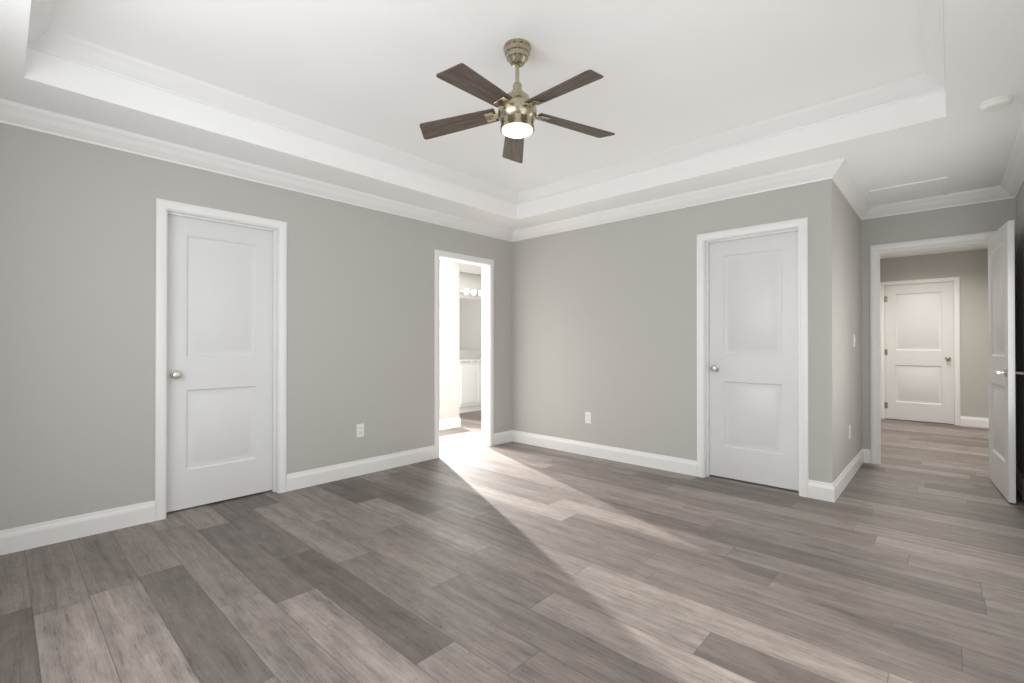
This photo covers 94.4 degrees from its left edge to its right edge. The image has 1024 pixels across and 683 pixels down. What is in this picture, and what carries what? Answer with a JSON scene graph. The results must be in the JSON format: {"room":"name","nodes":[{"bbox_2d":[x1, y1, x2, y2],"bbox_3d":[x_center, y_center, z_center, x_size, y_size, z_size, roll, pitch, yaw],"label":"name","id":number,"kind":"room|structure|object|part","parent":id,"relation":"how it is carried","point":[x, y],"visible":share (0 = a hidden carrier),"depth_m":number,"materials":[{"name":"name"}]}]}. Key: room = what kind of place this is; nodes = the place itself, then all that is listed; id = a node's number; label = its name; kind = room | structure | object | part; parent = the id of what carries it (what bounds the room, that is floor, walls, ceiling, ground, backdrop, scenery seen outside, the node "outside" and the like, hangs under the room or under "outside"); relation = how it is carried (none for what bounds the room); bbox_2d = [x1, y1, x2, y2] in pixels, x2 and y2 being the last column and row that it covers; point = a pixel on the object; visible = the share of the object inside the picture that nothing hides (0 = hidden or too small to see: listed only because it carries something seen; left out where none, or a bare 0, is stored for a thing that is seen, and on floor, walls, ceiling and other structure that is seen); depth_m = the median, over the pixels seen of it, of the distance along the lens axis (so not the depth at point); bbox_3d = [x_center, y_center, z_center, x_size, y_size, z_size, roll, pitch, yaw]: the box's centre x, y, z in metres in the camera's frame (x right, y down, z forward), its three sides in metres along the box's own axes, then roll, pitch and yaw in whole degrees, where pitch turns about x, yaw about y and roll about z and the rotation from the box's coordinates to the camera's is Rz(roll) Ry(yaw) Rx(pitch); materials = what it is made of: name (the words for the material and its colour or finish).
{"room":"empty bedroom","nodes":[
{"label":"empty bedroom","id":0,"kind":"room"},
{"bbox_2d":[0,123,511,529],"bbox_3d":[-0.677,-0.054,4.973,0.120,2.460,7.470,0,0,43],"label":"wall","id":1,"kind":"structure","parent":0,"point":[77,309],"depth_m":3.03,"materials":[{"name":"grey paint"}]},
{"bbox_2d":[167,214,272,511],"bbox_3d":[-2.121,0.144,3.470,0.167,2.028,0.702,0,0,43],"label":"door","id":2,"kind":"structure","parent":1,"relation":"in","point":[219,347],"depth_m":3.44,"materials":[{"name":"white paint"}]},
{"bbox_2d":[155,198,286,520],"bbox_3d":[-2.039,0.116,3.395,0.017,2.103,0.834,0,0,43],"label":"door frame","id":3,"kind":"structure","parent":1,"relation":"attached to","point":[163,206],"depth_m":3.12,"materials":[{"name":"white paint"}]},
{"bbox_2d":[0,98,511,241],"bbox_3d":[-1.507,-1.240,3.922,0.094,0.100,4.550,0,0,43],"label":"crown molding","id":4,"kind":"structure","parent":1,"relation":"attached to","point":[11,113],"depth_m":3.28,"materials":[{"name":"white paint"}]},
{"bbox_2d":[356,423,363,437],"bbox_3d":[-1.332,0.782,4.165,0.008,0.115,0.070,0,0,43],"label":"outlet","id":5,"kind":"object","parent":1,"relation":"attached to","point":[359,430],"visible":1,"depth_m":4.16,"materials":[{"name":"white plastic"}]},
{"bbox_2d":[434,249,493,457],"bbox_3d":[-0.491,0.125,5.072,0.017,2.103,0.836,0,0,43],"label":"door frame","id":6,"kind":"structure","parent":1,"relation":"attached to","point":[437,253],"depth_m":4.80,"materials":[{"name":"white paint"}]},
{"bbox_2d":[0,416,1023,554],"bbox_3d":[0.746,1.112,5.300,6.920,0.132,9.650,0,0,43],"label":"baseboard","id":7,"kind":"structure","parent":1,"relation":"attached to","point":[21,538],"depth_m":3.93,"materials":[{"name":"white paint"}]},
{"bbox_2d":[440,259,458,419],"bbox_3d":[-1.359,-0.049,6.003,0.120,2.460,1.720,0,0,43],"label":"wall","id":8,"kind":"structure","parent":0,"point":[449,342],"depth_m":6.46,"materials":[{"name":"grey paint"}]},
{"bbox_2d":[459,272,481,358],"bbox_3d":[-1.627,-0.038,7.925,0.120,2.460,4.420,0,0,43],"label":"wall","id":9,"kind":"structure","parent":0,"point":[470,281],"depth_m":8.77,"materials":[{"name":"grey paint"}]},
{"bbox_2d":[459,298,481,349],"bbox_3d":[-0.760,-0.319,8.772,0.008,0.930,1.200,0,0,43],"label":"vanity mirror","id":10,"kind":"object","parent":9,"relation":"attached to","point":[470,323],"visible":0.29,"depth_m":8.76,"materials":[{"name":"clear glass"}]},
{"bbox_2d":[459,289,481,295],"bbox_3d":[-0.715,-0.904,8.734,0.130,0.110,0.560,0,0,43],"label":"sconce","id":11,"kind":"object","parent":9,"relation":"attached to","point":[472,292],"visible":0.92,"depth_m":8.68,"materials":[{"name":"white glass"}]},
{"bbox_2d":[0,410,1023,682],"bbox_3d":[0.792,1.228,5.291,7.600,0.100,10.400,0,0,43],"label":"floor","id":12,"kind":"structure","parent":0,"point":[466,556],"depth_m":2.31,"materials":[{"name":"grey wood"}]},
{"bbox_2d":[459,362,478,412],"bbox_3d":[-0.929,0.773,8.161,0.570,0.840,0.380,0,0,43],"label":"base cabinet","id":13,"kind":"object","parent":12,"relation":"on","point":[470,386],"depth_m":7.97,"materials":[{"name":"white paint"}]},
{"bbox_2d":[479,362,481,409],"bbox_3d":[-0.672,0.774,8.440,0.570,0.840,0.380,0,0,43],"label":"base cabinet","id":14,"kind":"object","parent":12,"relation":"on","point":[480,363],"depth_m":8.16,"materials":[{"name":"white paint"}]},
{"bbox_2d":[459,359,481,362],"bbox_3d":[-0.544,0.336,8.576,0.575,0.033,1.530,0,0,43],"label":"countertop","id":15,"kind":"structure","parent":14,"relation":"on","point":[469,360],"depth_m":8.06,"materials":[{"name":"stone"}]},
{"bbox_2d":[166,209,987,515],"bbox_3d":[2.087,0.146,4.938,4.231,2.060,8.613,0,0,43],"label":"door frame","id":16,"kind":"structure","parent":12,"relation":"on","point":[484,359],"depth_m":4.11,"materials":[{"name":"white paint"}]},
{"bbox_2d":[0,0,1023,274],"bbox_3d":[0.792,-1.467,5.305,7.600,0.370,10.400,0,0,43],"label":"ceiling","id":17,"kind":"structure","parent":0,"point":[676,72],"depth_m":2.73,"materials":[{"name":"white paint"}]},
{"bbox_2d":[27,0,58,51],"bbox_3d":[-1.148,-1.506,1.234,3.150,0.095,0.086,0,0,43],"label":"crown molding","id":18,"kind":"structure","parent":17,"relation":"attached to","point":[43,36],"depth_m":2.26,"materials":[{"name":"white paint"}]},
{"bbox_2d":[27,31,518,204],"bbox_3d":[-1.141,-1.494,3.633,0.086,0.095,3.620,0,0,43],"label":"crown molding","id":19,"kind":"structure","parent":17,"relation":"attached to","point":[71,48],"depth_m":3.02,"materials":[{"name":"white paint"}]},
{"bbox_2d":[419,38,614,162],"bbox_3d":[0.017,-1.320,2.457,1.070,0.455,1.066,0,0,43],"label":"fan","id":20,"kind":"object","parent":17,"relation":"hanging from","point":[516,115],"visible":1,"depth_m":2.43,"materials":[{"name":"brown wood"}]},
{"bbox_3d":[-0.298,-1.182,2.575,0.450,0.030,0.130,-6,-2,15],"label":"blade","id":21,"kind":"part","parent":20,"relation":"part of","materials":[{"name":"brown wood"}]},
{"bbox_3d":[-0.158,-1.184,2.203,0.130,0.030,0.450,0,5,33],"label":"blade","id":22,"kind":"part","parent":20,"relation":"part of","materials":[{"name":"brown wood"}]},
{"bbox_3d":[0.013,-1.181,2.824,0.130,0.030,0.450,0,-6,-3],"label":"blade","id":23,"kind":"part","parent":20,"relation":"part of","materials":[{"name":"brown wood"}]},
{"bbox_3d":[0.239,-1.184,2.221,0.130,0.030,0.450,0,5,-39],"label":"blade","id":24,"kind":"part","parent":20,"relation":"part of","materials":[{"name":"brown wood"}]},
{"bbox_3d":[0.344,-1.182,2.605,0.450,0.030,0.130,6,-2,-20],"label":"blade","id":25,"kind":"part","parent":20,"relation":"part of","materials":[{"name":"brown wood"}]},
{"bbox_2d":[519,75,930,203],"bbox_3d":[1.249,-1.493,3.831,3.150,0.095,0.086,0,0,43],"label":"crown molding","id":26,"kind":"structure","parent":17,"relation":"attached to","point":[905,89],"depth_m":3.41,"materials":[{"name":"white paint"}]},
{"bbox_2d":[869,177,946,205],"bbox_3d":[3.437,-1.284,4.108,0.494,0.009,0.614,0,0,43],"label":"air vent","id":27,"kind":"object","parent":17,"relation":"in","point":[914,191],"depth_m":4.06,"materials":[{"name":"white metal"}]},
{"bbox_2d":[919,0,945,93],"bbox_3d":[1.243,-1.505,1.433,0.086,0.095,3.620,0,0,43],"label":"crown molding","id":28,"kind":"structure","parent":17,"relation":"attached to","point":[931,11],"depth_m":2.39,"materials":[{"name":"white paint"}]},
{"bbox_2d":[979,95,1013,111],"bbox_3d":[2.615,-1.279,2.560,0.134,0.036,0.134,0,0,43],"label":"smoke detector","id":29,"kind":"object","parent":17,"relation":"attached to","point":[996,103],"visible":0.98,"depth_m":2.53,"materials":[{"name":"white plastic"}]},
{"bbox_2d":[512,179,834,483],"bbox_3d":[1.210,-0.056,4.585,3.180,2.460,0.120,0,0,43],"label":"wall","id":30,"kind":"structure","parent":0,"point":[604,324],"depth_m":4.52,"materials":[{"name":"grey paint"}]},
{"bbox_2d":[585,412,590,423],"bbox_3d":[0.784,0.786,4.886,0.070,0.115,0.008,0,0,43],"label":"outlet","id":31,"kind":"object","parent":30,"relation":"attached to","point":[587,417],"visible":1,"depth_m":4.88,"materials":[{"name":"white plastic"}]},
{"bbox_2d":[512,158,851,241],"bbox_3d":[1.216,-1.237,4.440,3.154,0.100,0.094,0,0,43],"label":"crown molding","id":32,"kind":"structure","parent":30,"relation":"attached to","point":[839,173],"depth_m":4.05,"materials":[{"name":"white paint"}]},
{"bbox_2d":[697,217,808,496],"bbox_3d":[1.915,0.119,3.841,0.834,2.103,0.017,0,0,43],"label":"door frame","id":33,"kind":"structure","parent":30,"relation":"attached to","point":[802,223],"depth_m":3.59,"materials":[{"name":"white paint"}]},
{"bbox_2d":[709,231,798,490],"bbox_3d":[1.990,0.146,3.922,0.702,2.028,0.167,0,0,43],"label":"back door","id":34,"kind":"structure","parent":30,"relation":"in","point":[753,366],"depth_m":3.90,"materials":[{"name":"white paint"}]},
{"bbox_2d":[834,183,861,479],"bbox_3d":[2.870,-0.058,4.128,0.120,2.460,1.460,0,0,43],"label":"wall","id":35,"kind":"structure","parent":0,"point":[848,383],"depth_m":3.98,"materials":[{"name":"grey paint"}]},
{"bbox_2d":[853,334,855,346],"bbox_3d":[3.074,-0.008,4.253,0.010,0.115,0.070,0,0,43],"label":"light switch","id":36,"kind":"object","parent":35,"relation":"attached to","point":[854,338],"visible":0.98,"depth_m":4.24,"materials":[{"name":"white plastic"}]},
{"bbox_2d":[834,171,875,219],"bbox_3d":[2.912,-1.239,4.021,0.094,0.100,1.570,0,0,43],"label":"crown molding","id":37,"kind":"structure","parent":35,"relation":"attached to","point":[851,189],"depth_m":4.07,"materials":[{"name":"white paint"}]},
{"bbox_2d":[880,249,988,417],"bbox_3d":[6.072,-0.043,7.038,1.440,2.460,0.120,0,0,43],"label":"wall","id":38,"kind":"structure","parent":0,"point":[969,268],"depth_m":6.65,"materials":[{"name":"grey paint"}]},
{"bbox_2d":[884,282,953,423],"bbox_3d":[6.019,0.163,7.031,0.784,2.028,0.167,0,0,43],"label":"door","id":39,"kind":"structure","parent":38,"relation":"in","point":[919,352],"depth_m":7.00,"materials":[{"name":"white paint"}]},
{"bbox_2d":[861,198,1017,466],"bbox_3d":[3.788,-0.057,4.356,1.160,2.460,0.120,0,0,43],"label":"wall","id":40,"kind":"structure","parent":0,"point":[972,218],"depth_m":4.35,"materials":[{"name":"grey paint"}]},
{"bbox_2d":[870,231,995,463],"bbox_3d":[3.786,0.121,4.264,0.906,2.103,0.017,0,0,43],"label":"door frame","id":41,"kind":"structure","parent":40,"relation":"attached to","point":[984,235],"depth_m":4.56,"materials":[{"name":"white paint"}]},
{"bbox_2d":[876,186,999,217],"bbox_3d":[3.763,-1.238,4.240,0.810,0.100,0.094,0,0,43],"label":"crown molding","id":42,"kind":"structure","parent":40,"relation":"attached to","point":[988,194],"depth_m":4.21,"materials":[{"name":"white paint"}]},
{"bbox_2d":[988,220,1023,502],"bbox_3d":[3.828,0.145,3.714,0.138,2.028,0.784,0,0,38],"label":"door","id":43,"kind":"structure","parent":40,"relation":"in","point":[1002,372],"depth_m":3.58,"materials":[{"name":"white paint"}]},
{"bbox_2d":[1016,182,1023,477],"bbox_3d":[3.333,-0.065,2.919,0.120,2.460,9.890,0,0,43],"label":"wall","id":44,"kind":"structure","parent":0,"point":[1020,302],"depth_m":3.72,"materials":[{"name":"grey paint"}]},
{"bbox_2d":[996,115,1023,199],"bbox_3d":[2.061,-1.251,1.704,0.094,0.100,6.130,0,0,43],"label":"crown molding","id":45,"kind":"structure","parent":44,"relation":"attached to","point":[1013,179],"depth_m":3.48,"materials":[{"name":"white paint"}]}
]}

